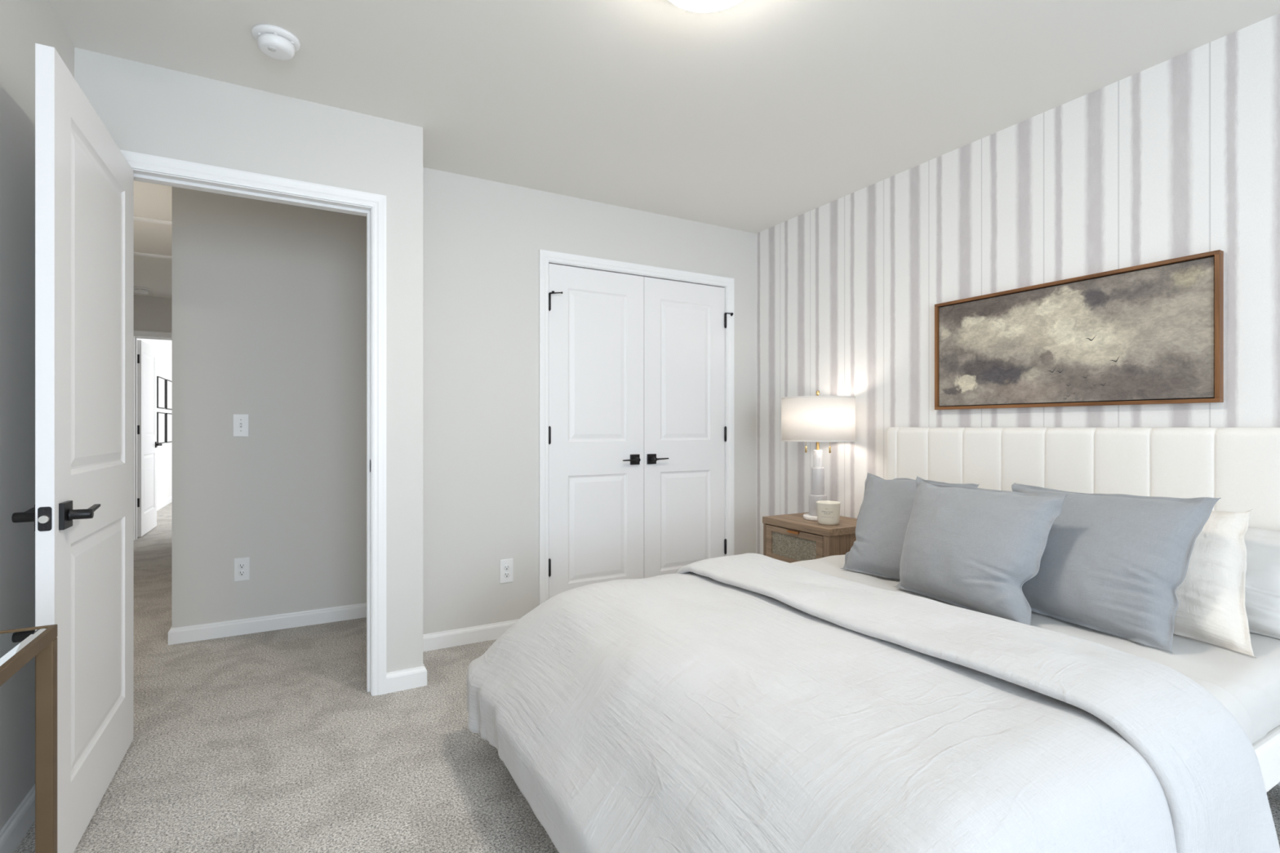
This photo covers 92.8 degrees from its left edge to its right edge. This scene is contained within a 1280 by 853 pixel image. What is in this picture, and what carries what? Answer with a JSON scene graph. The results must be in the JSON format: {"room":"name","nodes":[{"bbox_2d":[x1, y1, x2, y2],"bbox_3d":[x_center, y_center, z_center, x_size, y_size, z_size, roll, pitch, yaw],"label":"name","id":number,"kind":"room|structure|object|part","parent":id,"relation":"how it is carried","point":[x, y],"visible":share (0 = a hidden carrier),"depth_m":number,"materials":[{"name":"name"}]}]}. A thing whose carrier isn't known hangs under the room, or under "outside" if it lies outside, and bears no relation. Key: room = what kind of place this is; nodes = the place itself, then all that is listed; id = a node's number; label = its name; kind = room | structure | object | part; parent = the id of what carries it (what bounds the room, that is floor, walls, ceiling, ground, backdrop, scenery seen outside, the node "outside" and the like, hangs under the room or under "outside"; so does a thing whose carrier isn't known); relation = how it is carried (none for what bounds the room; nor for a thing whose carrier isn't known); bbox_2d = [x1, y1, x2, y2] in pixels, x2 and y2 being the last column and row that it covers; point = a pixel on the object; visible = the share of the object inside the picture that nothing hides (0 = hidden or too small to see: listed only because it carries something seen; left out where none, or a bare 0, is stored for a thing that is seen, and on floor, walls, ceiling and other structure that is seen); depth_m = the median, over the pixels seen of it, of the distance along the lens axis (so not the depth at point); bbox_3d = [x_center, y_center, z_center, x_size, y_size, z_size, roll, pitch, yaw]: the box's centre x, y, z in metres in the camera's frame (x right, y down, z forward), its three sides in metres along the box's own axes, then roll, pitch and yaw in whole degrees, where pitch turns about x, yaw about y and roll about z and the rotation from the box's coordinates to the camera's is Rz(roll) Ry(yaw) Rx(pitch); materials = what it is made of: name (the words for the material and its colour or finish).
{"room":"bedroom","nodes":[
{"label":"bedroom","id":0,"kind":"room"},
{"bbox_2d":[0,627,47,666],"bbox_3d":[-0.926,0.372,0.595,0.240,0.010,1.072,0,0,-29],"label":"tabletop","id":1,"kind":"object","parent":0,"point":[18,646],"depth_m":1.03,"materials":[{"name":"clear glass"}]},
{"bbox_2d":[0,0,74,831],"bbox_3d":[-0.679,-0.090,-0.284,0.120,2.440,5.410,0,0,-29],"label":"wall","id":2,"kind":"structure","parent":0,"point":[24,24],"depth_m":1.67,"materials":[{"name":"paint"}]},
{"bbox_2d":[0,784,35,852],"bbox_3d":[-0.626,1.089,-0.186,0.068,0.083,5.290,0,0,-29],"label":"baseboard","id":3,"kind":"structure","parent":2,"relation":"attached to","point":[17,826],"depth_m":1.65,"materials":[{"name":"white paint"}]},
{"bbox_2d":[133,295,172,332],"bbox_3d":[-4.123,-0.090,6.642,2.880,2.440,0.120,0,0,-29],"label":"wall","id":4,"kind":"structure","parent":0,"point":[151,313],"depth_m":6.13,"materials":[{"name":"paint"}]},
{"bbox_2d":[137,339,162,537],"bbox_3d":[-5.255,0.118,6.536,0.091,2.000,0.784,0,0,-28],"label":"door","id":5,"kind":"structure","parent":4,"relation":"in","point":[147,443],"depth_m":6.38,"materials":[{"name":"white paint"}]},
{"bbox_2d":[133,330,172,540],"bbox_3d":[-4.720,0.086,6.297,0.894,2.088,0.138,0,0,-29],"label":"trim","id":6,"kind":"structure","parent":4,"relation":"attached to","point":[137,334],"depth_m":6.11,"materials":[{"name":"white paint"}]},
{"bbox_2d":[137,338,172,503],"bbox_3d":[-6.514,-0.090,8.080,0.120,2.440,4.730,0,0,-29],"label":"wall","id":7,"kind":"structure","parent":0,"point":[164,348],"depth_m":8.67,"materials":[{"name":"paint"}]},
{"bbox_2d":[156,376,165,408],"bbox_3d":[-6.641,-0.470,8.450,0.022,0.430,0.520,0,0,-29],"label":"picture frame","id":8,"kind":"object","parent":7,"relation":"attached to","point":[161,382],"visible":0.84,"depth_m":8.45,"materials":[{"name":"black metal"}]},
{"bbox_2d":[158,377,164,408],"bbox_3d":[-6.645,-0.470,8.447,0.012,0.402,0.492,0,0,-29],"label":"print","id":9,"kind":"object","parent":8,"relation":"attached to","point":[161,380],"depth_m":8.45},
{"bbox_2d":[156,412,165,443],"bbox_3d":[-6.641,0.015,8.450,0.022,0.430,0.520,0,0,-29],"label":"picture frame","id":10,"kind":"object","parent":7,"relation":"attached to","point":[161,416],"visible":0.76,"depth_m":8.45,"materials":[{"name":"black metal"}]},
{"bbox_2d":[158,413,164,442],"bbox_3d":[-6.645,0.015,8.447,0.012,0.402,0.492,0,0,-29],"label":"print","id":11,"kind":"object","parent":10,"relation":"attached to","point":[161,415],"depth_m":8.46},
{"bbox_2d":[156,496,172,511],"bbox_3d":[-6.387,1.089,8.152,0.172,0.083,4.729,0,0,-29],"label":"baseboard","id":12,"kind":"structure","parent":7,"relation":"attached to","point":[168,500],"depth_m":8.65,"materials":[{"name":"white paint"}]},
{"bbox_2d":[165,379,172,409],"bbox_3d":[-6.955,-0.470,9.008,0.022,0.430,0.520,0,0,-29],"label":"picture frame","id":13,"kind":"object","parent":7,"relation":"attached to","point":[168,383],"visible":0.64,"depth_m":8.93,"materials":[{"name":"black metal"}]},
{"bbox_2d":[165,413,172,442],"bbox_3d":[-6.955,0.015,9.008,0.022,0.430,0.520,0,0,-29],"label":"picture frame","id":14,"kind":"object","parent":7,"relation":"attached to","point":[168,415],"visible":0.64,"depth_m":8.94,"materials":[{"name":"black metal"}]},
{"bbox_2d":[74,47,422,672],"bbox_3d":[-1.924,-0.090,2.188,2.169,2.440,0.120,0,0,-29],"label":"wall","id":15,"kind":"structure","parent":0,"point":[145,108],"depth_m":2.53,"materials":[{"name":"paint"}]},
{"bbox_2d":[11,43,133,852],"bbox_3d":[-1.623,0.100,1.810,0.146,2.030,0.826,0,0,-29],"label":"door","id":16,"kind":"structure","parent":15,"relation":"in","point":[82,512],"depth_m":1.66,"materials":[{"name":"white paint"}]},
{"bbox_3d":[-1.534,0.217,1.529,0.017,0.020,0.113,0,0,-29],"label":"lever","id":17,"kind":"part","parent":16,"relation":"part of","materials":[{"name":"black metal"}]},
{"bbox_3d":[-1.477,0.221,1.505,0.010,0.066,0.066,0,0,-29],"label":"handle","id":18,"kind":"part","parent":16,"relation":"part of","materials":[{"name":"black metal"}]},
{"bbox_3d":[-1.427,0.221,1.462,0.025,0.058,0.003,0,0,-29],"label":"latch plate","id":19,"kind":"part","parent":16,"relation":"part of","materials":[{"name":"black metal"}]},
{"bbox_3d":[-1.438,0.221,1.527,0.010,0.066,0.066,0,0,-29],"label":"handle","id":20,"kind":"part","parent":16,"relation":"part of","materials":[{"name":"black metal"}]},
{"bbox_3d":[-1.429,0.217,1.587,0.017,0.020,0.113,0,0,-29],"label":"lever","id":21,"kind":"part","parent":16,"relation":"part of","materials":[{"name":"black metal"}]},
{"bbox_2d":[120,149,386,696],"bbox_3d":[-1.516,0.076,2.417,0.931,2.108,0.154,0,0,-29],"label":"door frame","id":22,"kind":"structure","parent":15,"relation":"attached to","point":[147,168],"depth_m":2.56,"materials":[{"name":"white paint"}]},
{"bbox_2d":[172,186,366,627],"bbox_3d":[-2.908,-0.090,5.082,1.049,2.440,3.790,0,0,-29],"label":"wall","id":23,"kind":"structure","parent":0,"point":[269,298],"depth_m":3.38,"materials":[{"name":"paint"}]},
{"bbox_2d":[232,413,248,436],"bbox_3d":[-2.170,-0.008,3.313,0.072,0.123,0.017,0,0,-29],"label":"light switch","id":24,"kind":"object","parent":23,"relation":"attached to","point":[240,421],"visible":1,"depth_m":3.31,"materials":[{"name":"white plastic"}]},
{"bbox_2d":[234,556,249,582],"bbox_3d":[-2.168,0.776,3.319,0.072,0.127,0.009,0,0,-29],"label":"wall outlet","id":25,"kind":"object","parent":23,"relation":"attached to","point":[242,565],"visible":1,"depth_m":3.32,"materials":[{"name":"white plastic"}]},
{"bbox_2d":[238,569,245,576],"bbox_3d":[-2.167,0.795,3.317,0.033,0.033,0.004,0,0,-29],"label":"receptacle","id":26,"kind":"object","parent":25,"relation":"attached to","point":[241,572],"depth_m":3.32,"materials":[{"name":"white plastic"}]},
{"bbox_2d":[238,562,245,568],"bbox_3d":[-2.167,0.756,3.317,0.033,0.033,0.004,0,0,-29],"label":"receptacle","id":27,"kind":"object","parent":25,"relation":"attached to","point":[241,565],"depth_m":3.32,"materials":[{"name":"white plastic"}]},
{"bbox_2d":[168,602,366,644],"bbox_3d":[-2.961,1.089,5.044,0.950,0.083,3.804,0,0,-29],"label":"baseboard","id":28,"kind":"structure","parent":23,"relation":"attached to","point":[177,635],"depth_m":3.36,"materials":[{"name":"white paint"}]},
{"bbox_2d":[386,618,519,693],"bbox_3d":[-0.817,1.089,2.977,0.837,0.083,0.440,0,0,-29],"label":"baseboard","id":29,"kind":"structure","parent":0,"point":[413,677],"depth_m":3.10,"materials":[{"name":"white paint"}]},
{"bbox_2d":[422,167,755,634],"bbox_3d":[-0.215,-0.090,3.636,2.231,2.440,0.120,0,0,-29],"label":"wall","id":30,"kind":"structure","parent":0,"point":[482,239],"depth_m":3.26,"materials":[{"name":"paint"}]},
{"bbox_2d":[499,558,512,583],"bbox_3d":[-0.718,0.776,3.279,0.072,0.127,0.009,0,0,-29],"label":"wall outlet","id":31,"kind":"object","parent":30,"relation":"attached to","point":[505,565],"visible":1,"depth_m":3.28,"materials":[{"name":"white plastic"}]},
{"bbox_2d":[503,571,509,577],"bbox_3d":[-0.717,0.795,3.277,0.033,0.033,0.004,0,0,-29],"label":"receptacle","id":32,"kind":"object","parent":31,"relation":"attached to","point":[506,574],"depth_m":3.27,"materials":[{"name":"white plastic"}]},
{"bbox_2d":[503,564,509,570],"bbox_3d":[-0.717,0.756,3.277,0.033,0.033,0.004,0,0,-29],"label":"receptacle","id":33,"kind":"object","parent":31,"relation":"attached to","point":[506,566],"depth_m":3.27,"materials":[{"name":"white plastic"}]},
{"bbox_2d":[548,263,644,599],"bbox_3d":[-0.241,0.102,3.546,0.617,2.030,0.088,0,0,-29],"label":"door","id":34,"kind":"structure","parent":30,"relation":"in","point":[596,317],"depth_m":3.55,"materials":[{"name":"white paint"}]},
{"bbox_3d":[-0.052,0.197,3.616,0.106,0.012,0.017,0,0,-29],"label":"lever","id":35,"kind":"part","parent":34,"relation":"part of","materials":[{"name":"black metal"}]},
{"bbox_3d":[-0.031,0.197,3.669,0.062,0.062,0.010,0,0,-29],"label":"handle","id":36,"kind":"part","parent":34,"relation":"part of","materials":[{"name":"black metal"}]},
{"bbox_2d":[538,249,733,605],"bbox_3d":[0.011,0.076,3.730,1.346,2.108,0.096,0,0,-29],"label":"trim","id":37,"kind":"structure","parent":30,"relation":"attached to","point":[545,257],"depth_m":3.54,"materials":[{"name":"white paint"}]},
{"bbox_2d":[644,276,733,577],"bbox_3d":[0.317,0.102,3.859,0.657,2.030,0.088,0,0,-29],"label":"door","id":38,"kind":"structure","parent":30,"relation":"in","point":[685,323],"depth_m":3.85,"materials":[{"name":"white paint"}]},
{"bbox_3d":[0.071,0.197,3.727,0.062,0.062,0.010,0,0,-29],"label":"handle","id":39,"kind":"part","parent":38,"relation":"part of","materials":[{"name":"black metal"}]},
{"bbox_2d":[13,502,1279,852],"bbox_3d":[-2.249,1.190,4.615,5.400,0.120,15.750,0,0,-29],"label":"floor","id":40,"kind":"structure","parent":0,"point":[273,741],"depth_m":2.08,"materials":[{"name":"grey carpet"}]},
{"bbox_2d":[0,624,57,852],"bbox_3d":[-0.926,0.748,0.588,0.265,0.765,1.092,0,0,-29],"label":"console table","id":41,"kind":"object","parent":40,"relation":"on","point":[18,646],"visible":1,"depth_m":1.10,"materials":[{"name":"brown wood"}]},
{"bbox_3d":[-0.926,0.377,0.588,0.265,0.024,1.092,0,0,-29],"label":"frame","id":42,"kind":"part","parent":41,"relation":"part of","materials":[{"name":"brown wood"}]},
{"bbox_3d":[-1.083,0.759,1.112,0.024,0.741,0.024,0,0,-29],"label":"leg","id":43,"kind":"part","parent":41,"relation":"part of","materials":[{"name":"brown wood"}]},
{"bbox_2d":[762,512,857,563],"bbox_3d":[0.985,0.819,3.324,0.415,0.623,0.498,0,0,-29],"label":"nightstand","id":44,"kind":"object","parent":40,"relation":"on","point":[788,538],"visible":0.35,"depth_m":3.20,"materials":[{"name":"brown wood"}]},
{"bbox_3d":[0.876,0.777,3.533,0.401,0.466,0.018,0,0,-29],"label":"panel","id":45,"kind":"part","parent":44,"relation":"part of","materials":[{"name":"brown wood"}]},
{"bbox_3d":[0.815,0.557,3.225,0.022,0.012,0.080,0,0,-29],"label":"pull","id":46,"kind":"part","parent":44,"relation":"part of","materials":[{"name":"brown leather"}]},
{"bbox_3d":[0.820,0.642,3.244,0.020,0.185,0.424,0,0,-29],"label":"drawer","id":47,"kind":"part","parent":44,"relation":"part of","materials":[{"name":"brown wood"}]},
{"bbox_3d":[0.822,0.642,3.245,0.008,0.122,0.334,0,0,-29],"label":"cane panel","id":48,"kind":"part","parent":44,"relation":"part of","materials":[{"name":"beige wicker"}]},
{"bbox_2d":[781,391,855,520],"bbox_3d":[0.976,0.154,3.344,0.391,0.705,0.391,0,0,-29],"label":"table lamp","id":49,"kind":"object","parent":44,"relation":"on","point":[817,419],"visible":0.9,"depth_m":3.19,"materials":[{"name":"white fabric"}]},
{"bbox_3d":[0.976,-0.041,3.344,0.388,0.238,0.388,0,0,-29],"label":"lamp shade","id":50,"kind":"part","parent":49,"relation":"part of","materials":[{"name":"fabric"}]},
{"bbox_3d":[0.976,-0.157,3.344,0.391,0.008,0.391,0,0,-29],"label":"shade trim","id":51,"kind":"part","parent":49,"relation":"part of","materials":[{"name":"fabric"}]},
{"bbox_3d":[0.976,0.075,3.344,0.391,0.008,0.391,0,0,-29],"label":"shade trim","id":52,"kind":"part","parent":49,"relation":"part of","materials":[{"name":"fabric"}]},
{"bbox_2d":[816,500,840,524],"bbox_3d":[0.987,0.451,3.193,0.125,0.112,0.125,0,0,-29],"label":"candle jar","id":53,"kind":"object","parent":44,"relation":"on","point":[828,512],"visible":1,"depth_m":3.15,"materials":[{"name":"beige glass"}]},
{"bbox_3d":[1.107,0.777,3.122,0.401,0.466,0.018,0,0,-29],"label":"panel","id":54,"kind":"part","parent":44,"relation":"part of","materials":[{"name":"brown wood"}]},
{"bbox_2d":[886,426,1279,792],"bbox_3d":[0.851,0.566,1.916,2.018,1.128,1.708,0,0,-29],"label":"bed","id":55,"kind":"object","parent":40,"relation":"on","point":[1240,467],"visible":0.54,"depth_m":2.24,"materials":[{"name":"white fabric"}]},
{"bbox_2d":[466,553,1279,852],"bbox_3d":[0.274,0.806,1.661,1.168,0.631,1.874,0,0,-29],"label":"duvet","id":56,"kind":"object","parent":55,"relation":"on","point":[745,703],"visible":1,"depth_m":1.22,"materials":[{"name":"white fabric"}]},
{"bbox_2d":[791,554,1279,743],"bbox_3d":[0.834,0.661,1.925,1.860,0.163,1.530,0,0,-29],"label":"mattress","id":57,"kind":"object","parent":55,"relation":"on","point":[1255,682],"visible":0.04,"depth_m":1.56,"materials":[{"name":"white fabric"}]},
{"bbox_2d":[840,472,979,579],"bbox_3d":[1.059,0.393,2.424,0.312,0.378,0.566,0,0,-35],"label":"throw pillow","id":58,"kind":"object","parent":57,"relation":"on","point":[883,517],"visible":0.53,"depth_m":2.42,"materials":[{"name":"grey fabric"}]},
{"bbox_2d":[893,475,1068,625],"bbox_3d":[1.066,0.385,2.031,0.226,0.394,0.563,0,0,-22],"label":"throw pillow","id":59,"kind":"object","parent":57,"relation":"on","point":[970,548],"visible":0.98,"depth_m":1.91,"materials":[{"name":"grey fabric"}]},
{"bbox_2d":[838,577,1252,744],"bbox_3d":[0.840,0.694,1.934,0.239,0.260,1.562,0,0,-29],"label":"sheet","id":60,"kind":"object","parent":57,"relation":"on","point":[1229,701],"visible":0.02,"depth_m":1.32,"materials":[{"name":"white fabric"}]},
{"bbox_2d":[1011,483,1221,653],"bbox_3d":[1.358,0.389,1.865,0.280,0.387,0.565,0,0,-29],"label":"throw pillow","id":61,"kind":"object","parent":57,"relation":"on","point":[1113,564],"visible":0.68,"depth_m":1.73,"materials":[{"name":"grey fabric"}]},
{"bbox_2d":[1173,509,1256,657],"bbox_3d":[1.546,0.409,1.913,0.284,0.346,0.716,0,0,-21],"label":"pillow sham","id":62,"kind":"object","parent":57,"relation":"on","point":[1211,608],"visible":0.3,"depth_m":1.68,"materials":[{"name":"white fabric"}]},
{"bbox_2d":[1244,526,1279,639],"bbox_3d":[1.709,0.439,1.989,0.242,0.285,0.719,0,0,-26],"label":"bed pillow","id":63,"kind":"object","parent":57,"relation":"on","point":[1262,587],"visible":0.12,"depth_m":1.73,"materials":[{"name":"white fabric"}]},
{"bbox_3d":[1.699,0.506,2.393,0.074,1.008,1.708,0,0,-29],"label":"headboard","id":64,"kind":"part","parent":55,"relation":"part of","materials":[{"name":"white fabric"}]},
{"bbox_3d":[1.174,0.805,1.279,1.940,0.120,0.030,0,0,-29],"label":"rail","id":65,"kind":"part","parent":55,"relation":"part of","materials":[{"name":"white fabric"}]},
{"bbox_2d":[46,0,1279,297],"bbox_3d":[-2.249,-1.360,4.615,5.400,0.100,15.750,0,0,-29],"label":"ceiling","id":66,"kind":"structure","parent":0,"point":[751,116],"depth_m":2.25,"materials":[{"name":"paint"}]},
{"bbox_2d":[133,286,151,294],"bbox_3d":[-4.713,-1.283,5.759,0.142,0.054,0.142,0,0,-29],"label":"smoke detector","id":67,"kind":"object","parent":66,"relation":"attached to","point":[138,290],"visible":0.94,"depth_m":5.72,"materials":[{"name":"white plastic"}]},
{"bbox_2d":[133,215,172,258],"bbox_3d":[-3.524,-1.303,4.157,0.870,0.014,1.040,0,0,-29],"label":"attic hatch","id":68,"kind":"object","parent":66,"relation":"attached to","point":[153,237],"visible":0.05,"depth_m":4.20,"materials":[{"name":"paint"}]},
{"bbox_2d":[251,23,300,60],"bbox_3d":[-1.224,-1.283,2.051,0.142,0.054,0.142,0,0,-29],"label":"smoke detector","id":69,"kind":"object","parent":66,"relation":"attached to","point":[277,42],"visible":1,"depth_m":2.02,"materials":[{"name":"white plastic"}]},
{"bbox_2d":[668,0,742,12],"bbox_3d":[0.194,-1.268,1.708,0.314,0.081,0.314,0,0,-29],"label":"ceiling light","id":70,"kind":"object","parent":66,"relation":"attached to","point":[699,6],"visible":1,"depth_m":1.79,"materials":[{"name":"white plastic"}]},
{"bbox_2d":[755,13,1279,555],"bbox_3d":[2.240,-0.090,1.669,0.120,2.440,5.955,0,0,-29],"label":"wall","id":71,"kind":"structure","parent":0,"point":[1179,156],"depth_m":2.60,"materials":[{"name":"paper"}]},
{"bbox_2d":[934,249,1223,409],"bbox_3d":[1.689,-0.336,2.491,0.033,0.508,1.042,0,0,-29],"label":"framed painting","id":72,"kind":"object","parent":71,"relation":"attached to","point":[1150,333],"visible":1,"depth_m":2.36,"materials":[{"name":"brown wood"}]},
{"bbox_3d":[1.689,-0.089,2.491,0.033,0.014,1.042,0,0,-29],"label":"frame rail","id":73,"kind":"part","parent":72,"relation":"part of","materials":[{"name":"brown wood"}]},
{"bbox_3d":[1.689,-0.583,2.491,0.033,0.014,1.042,0,0,-29],"label":"frame rail","id":74,"kind":"part","parent":72,"relation":"part of","materials":[{"name":"brown wood"}]}
]}

